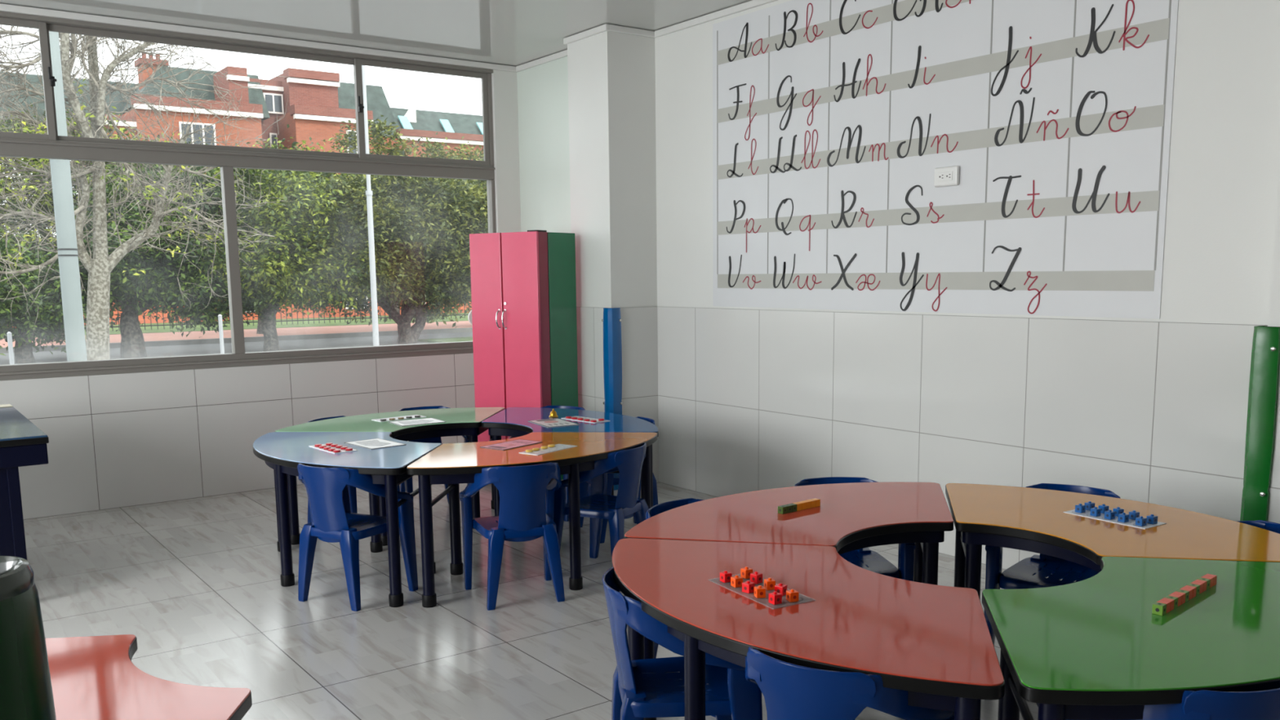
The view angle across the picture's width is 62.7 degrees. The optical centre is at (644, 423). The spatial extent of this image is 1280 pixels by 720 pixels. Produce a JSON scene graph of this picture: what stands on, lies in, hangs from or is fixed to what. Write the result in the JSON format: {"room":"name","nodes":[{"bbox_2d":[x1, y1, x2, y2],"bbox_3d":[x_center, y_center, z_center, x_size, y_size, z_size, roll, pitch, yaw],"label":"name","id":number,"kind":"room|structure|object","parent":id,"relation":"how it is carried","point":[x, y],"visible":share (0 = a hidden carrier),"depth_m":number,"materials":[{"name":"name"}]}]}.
{"room":"classroom","nodes":[
{"label":"classroom","id":0,"kind":"room"},
{"bbox_2d":[0,3,520,519],"bbox_3d":[-3.903,-0.888,6.032,7.650,2.970,0.178,-7,10,-36],"label":"wall","id":1,"kind":"structure","parent":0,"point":[125,439],"depth_m":6.83,"materials":[{"name":"white paint"}]},
{"bbox_2d":[0,11,496,380],"bbox_3d":[-3.883,-1.288,5.989,6.806,2.097,0.126,-7,10,-36],"label":"window","id":2,"kind":"structure","parent":1,"relation":"attached to","point":[51,145],"depth_m":6.86,"materials":[{"name":"grey metal"}]},
{"bbox_2d":[467,310,472,324],"bbox_3d":[-1.224,-0.748,7.944,0.235,0.344,0.018,-7,10,-36],"label":"decoration","id":3,"kind":"object","parent":2,"relation":"on","point":[469,316],"visible":0.15,"depth_m":7.87,"materials":[{"name":"white paint"}]},
{"bbox_2d":[0,0,751,66],"bbox_3d":[-1.041,-1.925,2.045,7.875,0.150,9.713,-7,10,-36],"label":"ceiling","id":4,"kind":"structure","parent":0,"point":[511,33],"depth_m":6.37,"materials":[{"name":"grey paint"}]},
{"bbox_2d":[23,475,1038,719],"bbox_3d":[-1.009,1.149,2.484,7.875,0.120,9.713,-7,10,-36],"label":"floor","id":5,"kind":"structure","parent":0,"point":[197,581],"depth_m":4.45,"materials":[{"name":"tile"}]},
{"bbox_2d":[0,406,48,559],"bbox_3d":[-3.674,0.414,4.757,1.589,0.748,1.474,-7,10,-36],"label":"desk","id":6,"kind":"object","parent":5,"relation":"on","point":[22,443],"visible":0.81,"depth_m":4.56,"materials":[{"name":"blue laminate"}]},
{"bbox_2d":[0,404,12,407],"bbox_3d":[-3.528,-0.088,5.600,0.260,0.002,0.120,-7,10,-36],"label":"paper sheet","id":7,"kind":"object","parent":6,"relation":"on","point":[3,405],"visible":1,"depth_m":5.67,"materials":[{"name":"white paper"}]},
{"bbox_2d":[0,555,56,719],"bbox_3d":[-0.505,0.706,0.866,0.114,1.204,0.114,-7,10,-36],"label":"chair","id":8,"kind":"object","parent":5,"relation":"on","point":[26,693],"visible":1,"depth_m":0.78,"materials":[{"name":"green plastic"}]},
{"bbox_2d":[44,634,252,719],"bbox_3d":[-1.175,0.849,1.976,0.806,0.620,1.324,-7,10,-36],"label":"table segment","id":9,"kind":"object","parent":5,"relation":"on","point":[93,677],"visible":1,"depth_m":2.06,"materials":[{"name":"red laminate"}]},
{"bbox_2d":[253,431,441,607],"bbox_3d":[-1.414,0.413,5.051,0.767,0.620,1.391,-7,10,-36],"label":"table segment","id":10,"kind":"object","parent":5,"relation":"on","point":[282,451],"visible":0.86,"depth_m":4.81,"materials":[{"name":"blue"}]},
{"bbox_2d":[308,444,357,453],"bbox_3d":[-1.464,0.115,4.933,0.112,0.003,0.285,-8,11,-40],"label":"card","id":11,"kind":"object","parent":10,"relation":"on","point":[313,446],"visible":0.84,"depth_m":4.89,"materials":[{"name":"white paper"}]},
{"bbox_2d":[344,438,406,449],"bbox_3d":[-1.296,0.096,5.051,0.183,0.004,0.270,-8,11,-42],"label":"picture card","id":12,"kind":"object","parent":10,"relation":"on","point":[375,443],"visible":1,"depth_m":5.04,"materials":[{"name":"white paper"}]},
{"bbox_2d":[355,440,391,446],"bbox_3d":[-1.299,0.095,5.051,0.128,0.001,0.200,-8,11,-42],"label":"picture","id":13,"kind":"object","parent":12,"relation":"on","point":[365,442],"depth_m":5.05},
{"bbox_2d":[307,415,399,523],"bbox_3d":[-1.675,0.287,5.948,0.398,0.621,0.439,5,10,33],"label":"armchair","id":14,"kind":"object","parent":5,"relation":"on","point":[352,490],"visible":0.1,"depth_m":6.13,"materials":[{"name":"blue plastic"}]},
{"bbox_2d":[297,463,417,611],"bbox_3d":[-1.306,0.465,4.676,0.439,0.621,0.398,4,9,27],"label":"armchair","id":15,"kind":"object","parent":5,"relation":"on","point":[332,519],"visible":0.94,"depth_m":4.53,"materials":[{"name":"blue plastic"}]},
{"bbox_2d":[275,407,505,546],"bbox_3d":[-1.348,0.285,5.942,1.412,0.620,0.767,-7,10,-36],"label":"table segment","id":16,"kind":"object","parent":5,"relation":"on","point":[464,421],"visible":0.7,"depth_m":5.78,"materials":[{"name":"green laminate"}]},
{"bbox_2d":[371,414,426,422],"bbox_3d":[-1.391,-0.031,5.951,0.285,0.003,0.112,-8,11,-41],"label":"card","id":17,"kind":"object","parent":16,"relation":"on","point":[413,415],"visible":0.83,"depth_m":5.94,"materials":[{"name":"white paper"}]},
{"bbox_2d":[388,417,446,426],"bbox_3d":[-1.252,-0.009,5.788,0.256,0.004,0.200,-6,10,-34],"label":"picture card","id":18,"kind":"object","parent":16,"relation":"on","point":[427,420],"visible":1,"depth_m":5.78,"materials":[{"name":"white paper"}]},
{"bbox_2d":[398,419,433,424],"bbox_3d":[-1.253,-0.011,5.785,0.189,0.001,0.140,-6,10,-34],"label":"picture","id":19,"kind":"object","parent":18,"relation":"on","point":[411,421],"depth_m":5.78},
{"bbox_2d":[398,405,468,508],"bbox_3d":[-1.286,0.225,6.355,0.439,0.621,0.398,-5,9,-27],"label":"armchair","id":20,"kind":"object","parent":5,"relation":"on","point":[406,486],"visible":0.12,"depth_m":6.46,"materials":[{"name":"blue plastic"}]},
{"bbox_2d":[459,462,564,610],"bbox_3d":[-0.570,0.459,4.659,0.439,0.621,0.398,-4,9,-20],"label":"armchair","id":21,"kind":"object","parent":5,"relation":"on","point":[526,496],"visible":1,"depth_m":4.50,"materials":[{"name":"blue plastic"}]},
{"bbox_2d":[469,230,578,479],"bbox_3d":[-0.814,-0.430,7.085,0.575,1.702,0.444,5,10,33],"label":"tall cabinet","id":22,"kind":"object","parent":5,"relation":"on","point":[523,284],"visible":0.8,"depth_m":6.89,"materials":[{"name":"pink paint"}]},
{"bbox_2d":[406,431,657,608],"bbox_3d":[-0.520,0.412,4.991,1.390,0.620,0.766,-7,10,-36],"label":"table segment","id":23,"kind":"object","parent":5,"relation":"on","point":[452,464],"visible":0.87,"depth_m":4.73,"materials":[{"name":"orange laminate"}]},
{"bbox_2d":[480,439,542,450],"bbox_3d":[-0.629,0.099,4.980,0.150,0.004,0.272,5,10,35],"label":"picture card","id":24,"kind":"object","parent":23,"relation":"on","point":[508,445],"visible":1,"depth_m":4.97,"materials":[{"name":"paper"}]},
{"bbox_2d":[500,444,515,446],"bbox_3d":[-0.645,0.101,4.958,0.066,0.001,0.071,5,10,35],"label":"picture","id":25,"kind":"object","parent":24,"relation":"on","point":[501,445],"depth_m":4.95},
{"bbox_2d":[519,444,577,455],"bbox_3d":[-0.441,0.118,4.836,0.112,0.003,0.285,5,10,34],"label":"card","id":26,"kind":"object","parent":23,"relation":"on","point":[557,446],"visible":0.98,"depth_m":4.81,"materials":[{"name":"white paper"}]},
{"bbox_2d":[525,448,533,452],"bbox_3d":[-0.523,0.122,4.769,0.033,0.009,0.033,-7,10,-36],"label":"disc","id":27,"kind":"object","parent":26,"relation":"on","point":[527,450],"visible":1,"depth_m":4.76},
{"bbox_2d":[540,445,547,448],"bbox_3d":[-0.462,0.110,4.855,0.033,0.009,0.033,-7,10,-36],"label":"disc","id":28,"kind":"object","parent":26,"relation":"on","point":[542,446],"visible":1,"depth_m":4.84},
{"bbox_2d":[547,444,555,447],"bbox_3d":[-0.433,0.103,4.899,0.033,0.009,0.033,-7,10,-36],"label":"disc","id":29,"kind":"object","parent":26,"relation":"on","point":[549,445],"visible":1,"depth_m":4.89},
{"bbox_2d":[508,405,590,521],"bbox_3d":[-0.549,0.224,6.308,0.439,0.621,0.398,3,9,24],"label":"armchair","id":30,"kind":"object","parent":5,"relation":"on","point":[565,476],"visible":0.16,"depth_m":6.38,"materials":[{"name":"blue plastic"}]},
{"bbox_2d":[481,407,658,520],"bbox_3d":[-0.453,0.285,5.872,0.760,0.620,1.375,-7,10,-36],"label":"table segment","id":31,"kind":"object","parent":5,"relation":"on","point":[510,421],"visible":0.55,"depth_m":5.78,"materials":[{"name":"blue laminate"}]},
{"bbox_2d":[548,408,558,417],"bbox_3d":[-0.515,-0.061,5.945,0.054,0.046,0.054,-7,10,-36],"label":"brass ornament","id":32,"kind":"object","parent":31,"relation":"on","point":[553,414],"visible":1,"depth_m":5.93,"materials":[{"name":"gold metal"}]},
{"bbox_2d":[528,417,579,427],"bbox_3d":[-0.494,-0.005,5.700,0.180,0.004,0.285,-5,9,-28],"label":"picture card","id":33,"kind":"object","parent":31,"relation":"on","point":[548,423],"visible":1,"depth_m":5.68,"materials":[{"name":"white paper"}]},
{"bbox_2d":[544,421,558,422],"bbox_3d":[-0.508,-0.010,5.724,0.079,0.001,0.074,-5,9,-28],"label":"picture","id":34,"kind":"object","parent":33,"relation":"on","point":[544,421],"depth_m":5.72},
{"bbox_2d":[560,416,610,422],"bbox_3d":[-0.327,-0.023,5.820,0.112,0.003,0.285,-8,11,-44],"label":"card","id":35,"kind":"object","parent":31,"relation":"on","point":[590,419],"visible":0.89,"depth_m":5.80,"materials":[{"name":"white paper"}]},
{"bbox_2d":[553,442,648,558],"bbox_3d":[-0.192,0.404,5.016,0.398,0.621,0.439,4,9,28],"label":"armchair","id":36,"kind":"object","parent":5,"relation":"on","point":[598,506],"visible":0.8,"depth_m":4.89,"materials":[{"name":"blue plastic"}]},
{"bbox_2d":[579,416,657,543],"bbox_3d":[-0.138,0.292,5.798,0.398,0.621,0.439,-4,9,-21],"label":"armchair","id":37,"kind":"object","parent":5,"relation":"on","point":[612,478],"visible":0.12,"depth_m":5.72,"materials":[{"name":"blue plastic"}]},
{"bbox_2d":[645,497,715,717],"bbox_3d":[0.219,0.601,3.610,0.398,0.621,0.439,6,11,40],"label":"armchair","id":38,"kind":"object","parent":5,"relation":"on","point":[656,509],"visible":0.12,"depth_m":3.69,"materials":[{"name":"blue plastic"}]},
{"bbox_2d":[602,566,762,719],"bbox_3d":[0.090,0.713,2.831,0.398,0.621,0.439,-1,8,-6],"label":"armchair","id":39,"kind":"object","parent":5,"relation":"on","point":[654,687],"visible":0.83,"depth_m":2.69,"materials":[{"name":"blue plastic"}]},
{"bbox_2d":[623,481,953,719],"bbox_3d":[0.581,0.601,3.586,1.397,0.620,0.763,-7,10,-36],"label":"table segment","id":40,"kind":"object","parent":5,"relation":"on","point":[851,516],"visible":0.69,"depth_m":3.45,"materials":[{"name":"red laminate"}]},
{"bbox_2d":[777,497,820,514],"bbox_3d":[0.526,0.280,3.563,0.188,0.024,0.024,-7,10,-39],"label":"bar","id":41,"kind":"object","parent":40,"relation":"on","point":[789,508],"visible":1,"depth_m":3.55,"materials":[{"name":"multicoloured plastic"}]},
{"bbox_2d":[611,537,1004,719],"bbox_3d":[0.389,0.727,2.717,0.761,0.620,1.389,-7,10,-36],"label":"table segment","id":42,"kind":"object","parent":5,"relation":"on","point":[934,643],"visible":0.91,"depth_m":2.48,"materials":[{"name":"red laminate"}]},
{"bbox_2d":[719,575,803,604],"bbox_3d":[0.294,0.421,2.664,0.128,0.002,0.285,-5,9,-29],"label":"mat","id":43,"kind":"object","parent":42,"relation":"on","point":[739,575],"visible":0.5,"depth_m":2.61,"materials":[{"name":"white plastic"}]},
{"bbox_2d":[720,570,732,582],"bbox_3d":[0.212,0.397,2.733,0.024,0.028,0.024,-5,9,-30],"label":"cube","id":44,"kind":"object","parent":43,"relation":"on","point":[725,576],"visible":0.97,"depth_m":2.72,"materials":[{"name":"red plastic"}]},
{"bbox_2d":[730,574,742,587],"bbox_3d":[0.237,0.403,2.690,0.024,0.028,0.024,-4,9,-25],"label":"cube","id":45,"kind":"object","parent":43,"relation":"on","point":[736,581],"visible":0.98,"depth_m":2.68,"materials":[{"name":"orange plastic"}]},
{"bbox_2d":[740,566,752,578],"bbox_3d":[0.270,0.391,2.768,0.024,0.028,0.024,-6,10,-31],"label":"cube","id":46,"kind":"object","parent":43,"relation":"on","point":[745,572],"visible":0.94,"depth_m":2.76,"materials":[{"name":"orange plastic"}]},
{"bbox_2d":[742,580,755,593],"bbox_3d":[0.262,0.409,2.641,0.024,0.028,0.024,-9,11,-44],"label":"cube","id":47,"kind":"object","parent":43,"relation":"on","point":[748,587],"visible":0.97,"depth_m":2.63,"materials":[{"name":"red plastic"}]},
{"bbox_2d":[750,571,762,583],"bbox_3d":[0.290,0.397,2.721,0.024,0.028,0.024,-8,11,-43],"label":"cube","id":48,"kind":"object","parent":43,"relation":"on","point":[756,577],"visible":0.98,"depth_m":2.71,"materials":[{"name":"red plastic"}]},
{"bbox_2d":[754,585,765,598],"bbox_3d":[0.286,0.415,2.600,0.024,0.028,0.024,-2,8,-12],"label":"cube","id":49,"kind":"object","parent":43,"relation":"on","point":[759,591],"visible":1,"depth_m":2.59,"materials":[{"name":"orange plastic"}]},
{"bbox_2d":[764,577,775,590],"bbox_3d":[0.318,0.405,2.664,0.024,0.028,0.024,-3,8,-13],"label":"cube","id":50,"kind":"object","parent":43,"relation":"on","point":[769,584],"visible":0.93,"depth_m":2.65,"materials":[{"name":"orange plastic"}]},
{"bbox_2d":[768,591,782,604],"bbox_3d":[0.318,0.422,2.549,0.024,0.028,0.024,-5,9,-31],"label":"cube","id":51,"kind":"object","parent":43,"relation":"on","point":[775,597],"visible":1,"depth_m":2.54,"materials":[{"name":"red plastic"}]},
{"bbox_2d":[774,582,786,595],"bbox_3d":[0.340,0.412,2.617,0.024,0.028,0.024,6,10,37],"label":"cube","id":52,"kind":"object","parent":43,"relation":"on","point":[781,588],"visible":0.9,"depth_m":2.61,"materials":[{"name":"red plastic"}]},
{"bbox_2d":[786,588,799,602],"bbox_3d":[0.362,0.419,2.567,0.024,0.028,0.024,-4,9,-20],"label":"cube","id":53,"kind":"object","parent":43,"relation":"on","point":[792,595],"visible":1,"depth_m":2.56,"materials":[{"name":"orange plastic"}]},
{"bbox_2d":[745,646,954,719],"bbox_3d":[0.432,0.778,2.351,0.439,0.621,0.398,5,10,35],"label":"armchair","id":54,"kind":"object","parent":5,"relation":"on","point":[790,691],"visible":0.93,"depth_m":2.15,"materials":[{"name":"blue plastic"}]},
{"bbox_2d":[794,476,915,581],"bbox_3d":[0.757,0.543,3.973,0.439,0.621,0.398,-1,8,-4],"label":"armchair","id":55,"kind":"object","parent":5,"relation":"on","point":[866,558],"visible":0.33,"depth_m":3.95,"materials":[{"name":"blue plastic"}]},
{"bbox_2d":[984,483,1120,645],"bbox_3d":[1.501,0.560,3.800,0.439,0.621,0.398,5,10,36],"label":"armchair","id":56,"kind":"object","parent":5,"relation":"on","point":[1032,572],"visible":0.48,"depth_m":3.79,"materials":[{"name":"blue plastic"}]},
{"bbox_2d":[945,483,1279,599],"bbox_3d":[1.456,0.617,3.406,0.752,0.620,1.364,-7,10,-36],"label":"table segment","id":57,"kind":"object","parent":5,"relation":"on","point":[1034,520],"visible":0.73,"depth_m":3.31,"materials":[{"name":"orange laminate"}]},
{"bbox_2d":[1063,509,1166,528],"bbox_3d":[1.517,0.304,3.395,0.118,0.002,0.285,-6,10,-33],"label":"mat","id":58,"kind":"object","parent":57,"relation":"on","point":[1131,522],"visible":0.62,"depth_m":3.36,"materials":[{"name":"white plastic"}]},
{"bbox_2d":[1075,503,1085,513],"bbox_3d":[1.441,0.278,3.470,0.024,0.028,0.024,-6,10,-34],"label":"cube","id":59,"kind":"object","parent":58,"relation":"on","point":[1080,508],"visible":1,"depth_m":3.46,"materials":[{"name":"blue plastic"}]},
{"bbox_2d":[1084,501,1094,511],"bbox_3d":[1.486,0.273,3.503,0.024,0.028,0.024,-5,9,-28],"label":"cube","id":60,"kind":"object","parent":58,"relation":"on","point":[1089,504],"visible":0.88,"depth_m":3.50,"materials":[{"name":"blue plastic"}]},
{"bbox_2d":[1089,506,1101,516],"bbox_3d":[1.470,0.285,3.420,0.024,0.028,0.024,-6,10,-32],"label":"cube","id":61,"kind":"object","parent":58,"relation":"on","point":[1095,512],"visible":1,"depth_m":3.41,"materials":[{"name":"blue plastic"}]},
{"bbox_2d":[1097,503,1109,513],"bbox_3d":[1.513,0.279,3.459,0.024,0.028,0.024,-5,9,-28],"label":"cube","id":62,"kind":"object","parent":58,"relation":"on","point":[1104,508],"visible":0.84,"depth_m":3.45,"materials":[{"name":"blue plastic"}]},
{"bbox_2d":[1104,509,1115,519],"bbox_3d":[1.496,0.291,3.375,0.024,0.028,0.024,-5,9,-30],"label":"cube","id":63,"kind":"object","parent":58,"relation":"on","point":[1109,514],"visible":1,"depth_m":3.37,"materials":[{"name":"blue plastic"}]},
{"bbox_2d":[1112,506,1124,516],"bbox_3d":[1.541,0.285,3.413,0.024,0.028,0.024,-4,9,-24],"label":"cube","id":64,"kind":"object","parent":58,"relation":"on","point":[1117,510],"visible":0.82,"depth_m":3.40,"materials":[{"name":"blue plastic"}]},
{"bbox_2d":[1117,512,1128,522],"bbox_3d":[1.523,0.297,3.335,0.024,0.028,0.024,-5,9,-29],"label":"cube","id":65,"kind":"object","parent":58,"relation":"on","point":[1123,517],"visible":1,"depth_m":3.33,"materials":[{"name":"blue plastic"}]},
{"bbox_2d":[1128,510,1139,519],"bbox_3d":[1.570,0.292,3.365,0.024,0.028,0.024,-6,10,-32],"label":"cube","id":66,"kind":"object","parent":58,"relation":"on","point":[1133,514],"visible":0.94,"depth_m":3.36,"materials":[{"name":"blue plastic"}]},
{"bbox_2d":[1135,515,1146,526],"bbox_3d":[1.554,0.304,3.284,0.024,0.028,0.024,-5,9,-28],"label":"cube","id":67,"kind":"object","parent":58,"relation":"on","point":[1140,521],"visible":1,"depth_m":3.28,"materials":[{"name":"blue plastic"}]},
{"bbox_2d":[1146,514,1157,524],"bbox_3d":[1.600,0.300,3.308,0.024,0.028,0.024,-5,9,-31],"label":"cube","id":68,"kind":"object","parent":58,"relation":"on","point":[1151,519],"visible":0.95,"depth_m":3.30,"materials":[{"name":"blue plastic"}]},
{"bbox_2d":[982,556,1279,719],"bbox_3d":[1.282,0.744,2.535,1.412,0.620,0.759,-7,10,-36],"label":"table segment","id":69,"kind":"object","parent":5,"relation":"on","point":[1095,647],"visible":0.96,"depth_m":2.31,"materials":[{"name":"green laminate"}]},
{"bbox_2d":[1151,573,1217,615],"bbox_3d":[1.320,0.414,2.559,0.352,0.024,0.024,-8,11,-43],"label":"bar","id":70,"kind":"object","parent":69,"relation":"on","point":[1161,607],"visible":1,"depth_m":2.53,"materials":[{"name":"plastic"}]},
{"bbox_2d":[1065,688,1279,719],"bbox_3d":[1.145,0.788,2.230,0.439,0.621,0.398,-3,8,-14],"label":"armchair","id":71,"kind":"object","parent":5,"relation":"on","point":[1202,704],"visible":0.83,"depth_m":2.00,"materials":[{"name":"blue plastic"}]},
{"bbox_2d":[1237,520,1279,533],"bbox_3d":[1.830,0.637,3.239,0.398,0.621,0.439,-2,8,-11],"label":"armchair","id":72,"kind":"object","parent":5,"relation":"on","point":[1269,526],"visible":0.07,"depth_m":3.33,"materials":[{"name":"blue plastic"}]},
{"bbox_2d":[516,0,1279,582],"bbox_3d":[1.873,-0.717,4.406,0.537,2.970,9.663,-7,10,-36],"label":"wall","id":73,"kind":"structure","parent":0,"point":[615,132],"depth_m":5.41,"materials":[{"name":"white paint"}]},
{"bbox_2d":[515,49,567,71],"bbox_3d":[-0.659,-2.606,7.478,0.025,0.038,0.995,-7,10,-36],"label":"trim","id":74,"kind":"structure","parent":73,"relation":"attached to","point":[562,54],"depth_m":7.57,"materials":[{"name":"white paint"}]},
{"bbox_2d":[563,23,608,44],"bbox_3d":[-0.379,-2.506,6.760,0.024,0.038,0.504,-7,10,-36],"label":"trim","id":75,"kind":"structure","parent":73,"relation":"attached to","point":[603,28],"depth_m":6.73,"materials":[{"name":"white paint"}]},
{"bbox_2d":[601,307,622,490],"bbox_3d":[-0.208,-0.161,6.927,0.105,1.200,0.105,-7,10,-36],"label":"guard","id":76,"kind":"object","parent":73,"relation":"attached to","point":[612,344],"visible":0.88,"depth_m":6.85,"materials":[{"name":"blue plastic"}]},
{"bbox_2d":[607,24,655,38],"bbox_3d":[-0.076,-2.499,6.686,0.375,0.038,0.024,-7,10,-36],"label":"trim","id":77,"kind":"structure","parent":73,"relation":"attached to","point":[612,28],"depth_m":6.67,"materials":[{"name":"white paint"}]},
{"bbox_2d":[654,0,777,37],"bbox_3d":[1.213,-2.307,5.245,0.024,0.038,3.846,-7,10,-36],"label":"trim","id":78,"kind":"structure","parent":73,"relation":"attached to","point":[753,3],"depth_m":6.31,"materials":[{"name":"white paint"}]},
{"bbox_2d":[712,0,1178,319],"bbox_3d":[1.265,-1.421,5.328,0.007,1.693,2.843,-7,10,-36],"label":"poster","id":79,"kind":"object","parent":73,"relation":"attached to","point":[833,121],"visible":1,"depth_m":5.09,"materials":[{"name":"paper"}]},
{"bbox_2d":[933,165,959,186],"bbox_3d":[1.460,-1.195,5.073,0.025,0.092,0.140,-7,10,-36],"label":"power outlet","id":80,"kind":"object","parent":73,"relation":"attached to","point":[946,175],"visible":1,"depth_m":5.06,"materials":[{"name":"plastic"}]},
{"bbox_2d":[937,171,952,181],"bbox_3d":[1.452,-1.194,5.067,0.004,0.042,0.086,-7,10,-36],"label":"socket","id":81,"kind":"object","parent":80,"relation":"attached to","point":[942,175],"depth_m":5.06,"materials":[{"name":"plastic"}]},
{"bbox_2d":[1240,325,1279,520],"bbox_3d":[2.334,0.232,3.985,0.099,1.200,0.099,-7,10,-36],"label":"guard","id":82,"kind":"object","parent":73,"relation":"attached to","point":[1263,393],"visible":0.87,"depth_m":3.92,"materials":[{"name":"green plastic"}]},
{"label":"outside","id":83,"kind":"structure","parent":0,"visible":0},
{"bbox_2d":[0,332,472,364],"bbox_3d":[8.783,-2.419,30.213,130.000,0.300,23.687,-7,10,-36],"label":"road","id":84,"kind":"structure","parent":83,"point":[42,357],"depth_m":27.99,"materials":[{"name":"grey asphalt"}]},
{"bbox_2d":[6,331,14,364],"bbox_3d":[-10.372,-1.013,17.219,0.080,0.990,0.078,-7,10,-36],"label":"post","id":85,"kind":"object","parent":84,"relation":"on","point":[9,334],"visible":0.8,"depth_m":17.17,"materials":[{"name":"white metal"}]},
{"bbox_2d":[0,230,130,363],"bbox_3d":[-14.391,-3.002,22.916,5.810,3.564,4.151,-4,9,-20],"label":"evergreen tree","id":86,"kind":"object","parent":84,"relation":"on","point":[49,316],"visible":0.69,"depth_m":22.94,"materials":[{"name":"green plant"}]},
{"bbox_2d":[48,31,87,361],"bbox_3d":[-5.792,-3.309,10.288,0.185,7.400,0.185,-7,10,-36],"label":"utility pole","id":87,"kind":"object","parent":84,"relation":"on","point":[65,228],"visible":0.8,"depth_m":10.43,"materials":[{"name":"metal"}]},
{"bbox_2d":[0,24,301,360],"bbox_3d":[-8.075,-3.740,14.711,6.286,7.165,3.456,-7,10,-36],"label":"bare tree","id":88,"kind":"object","parent":84,"relation":"on","point":[99,268],"visible":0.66,"depth_m":15.05,"materials":[{"name":"grey plant"}]},
{"bbox_2d":[36,162,285,358],"bbox_3d":[-11.389,-4.093,25.058,5.714,5.051,4.647,-7,10,-36],"label":"evergreen tree","id":89,"kind":"object","parent":84,"relation":"on","point":[159,286],"visible":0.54,"depth_m":24.32,"materials":[{"name":"green plant"}]},
{"bbox_2d":[217,314,224,353],"bbox_3d":[-7.703,-1.408,19.151,0.080,1.170,0.078,-7,10,-36],"label":"post","id":90,"kind":"object","parent":84,"relation":"on","point":[220,316],"visible":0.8,"depth_m":19.09,"materials":[{"name":"white metal"}]},
{"bbox_2d":[0,327,472,353],"bbox_3d":[1.683,-3.771,39.753,130.000,0.430,0.250,-7,10,-36],"label":"kerb","id":91,"kind":"object","parent":84,"relation":"on","point":[199,341],"depth_m":30.62,"materials":[{"name":"concrete"}]},
{"bbox_2d":[168,146,379,351],"bbox_3d":[-9.028,-4.305,26.152,5.365,5.094,4.459,-7,10,-36],"label":"evergreen tree","id":92,"kind":"object","parent":84,"relation":"on","point":[282,224],"visible":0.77,"depth_m":25.37,"materials":[{"name":"green plant"}]},
{"bbox_2d":[361,65,379,346],"bbox_3d":[-5.906,-5.151,22.488,0.144,7.600,0.144,-7,10,-36],"label":"lamp post","id":93,"kind":"object","parent":84,"relation":"on","point":[368,193],"visible":0.81,"depth_m":22.61,"materials":[{"name":"white metal"}]},
{"bbox_2d":[279,149,488,343],"bbox_3d":[-6.191,-4.705,28.892,4.932,5.345,8.827,7,11,44],"label":"evergreen tree","id":94,"kind":"object","parent":84,"relation":"on","point":[420,237],"visible":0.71,"depth_m":27.46,"materials":[{"name":"green plant"}]},
{"bbox_2d":[417,336,472,342],"bbox_3d":[5.660,-3.301,36.412,27.600,0.360,3.100,-7,10,-36],"label":"verge","id":95,"kind":"structure","parent":84,"relation":"on","point":[455,339],"depth_m":29.14,"materials":[{"name":"beige concrete"}]},
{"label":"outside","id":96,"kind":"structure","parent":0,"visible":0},
{"bbox_2d":[0,320,472,347],"bbox_3d":[0.141,-4.046,41.828,130.000,0.420,4.950,-7,10,-36],"label":"sidewalk","id":97,"kind":"structure","parent":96,"point":[460,324],"depth_m":33.09,"materials":[{"name":"beige concrete"}]},
{"bbox_2d":[0,102,237,340],"bbox_3d":[-16.340,-5.615,29.681,10.196,6.870,4.958,-7,10,-36],"label":"evergreen tree","id":98,"kind":"object","parent":97,"relation":"on","point":[51,206],"visible":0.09,"depth_m":28.59,"materials":[{"name":"green plant"}]},
{"bbox_2d":[156,124,385,333],"bbox_3d":[-11.127,-5.796,32.173,9.124,6.476,4.862,-7,10,-36],"label":"evergreen tree","id":99,"kind":"object","parent":97,"relation":"on","point":[294,144],"visible":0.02,"depth_m":31.68,"materials":[{"name":"green plant"}]},
{"bbox_2d":[386,145,486,307],"bbox_3d":[-4.967,-6.203,35.477,9.077,6.261,4.596,-6,10,-33],"label":"evergreen tree","id":100,"kind":"object","parent":97,"relation":"on","point":[481,158],"visible":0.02,"depth_m":34.41,"materials":[{"name":"green plant"}]},
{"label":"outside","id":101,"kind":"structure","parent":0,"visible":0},
{"bbox_2d":[2,312,468,338],"bbox_3d":[-26.181,-8.828,77.232,130.000,0.430,83.800,-7,10,-36],"label":"ground","id":102,"kind":"structure","parent":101,"point":[148,329],"depth_m":38.27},
{"bbox_2d":[0,53,396,177],"bbox_3d":[-22.905,-11.462,51.501,21.600,12.250,12.180,-7,10,-36],"label":"building","id":103,"kind":"structure","parent":102,"relation":"on","point":[317,103],"depth_m":49.81,"materials":[{"name":"red brick"}]},
{"bbox_2d":[0,239,471,327],"bbox_3d":[-15.908,-6.176,45.622,23.400,3.300,5.600,-7,10,-36],"label":"fence","id":104,"kind":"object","parent":102,"relation":"on","point":[294,314],"visible":0.02,"depth_m":43.59,"materials":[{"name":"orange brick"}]},
{"bbox_2d":[84,299,469,332],"bbox_3d":[-11.151,-4.251,39.391,19.000,0.950,0.040,-7,10,-36],"label":"fence","id":105,"kind":"object","parent":102,"relation":"on","point":[460,314],"visible":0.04,"depth_m":38.27,"materials":[{"name":"metal"}]},
{"bbox_2d":[320,114,484,319],"bbox_3d":[-8.220,-8.188,42.774,9.500,8.112,3.290,-7,10,-36],"label":"sparse tree","id":106,"kind":"object","parent":102,"relation":"on","point":[435,153],"visible":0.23,"depth_m":40.87,"materials":[{"name":"green plant"}]},
{"bbox_2d":[371,106,483,175],"bbox_3d":[-11.799,-13.783,68.173,16.650,11.900,8.250,-7,10,-36],"label":"building","id":107,"kind":"structure","parent":102,"relation":"on","point":[415,124],"depth_m":63.39,"materials":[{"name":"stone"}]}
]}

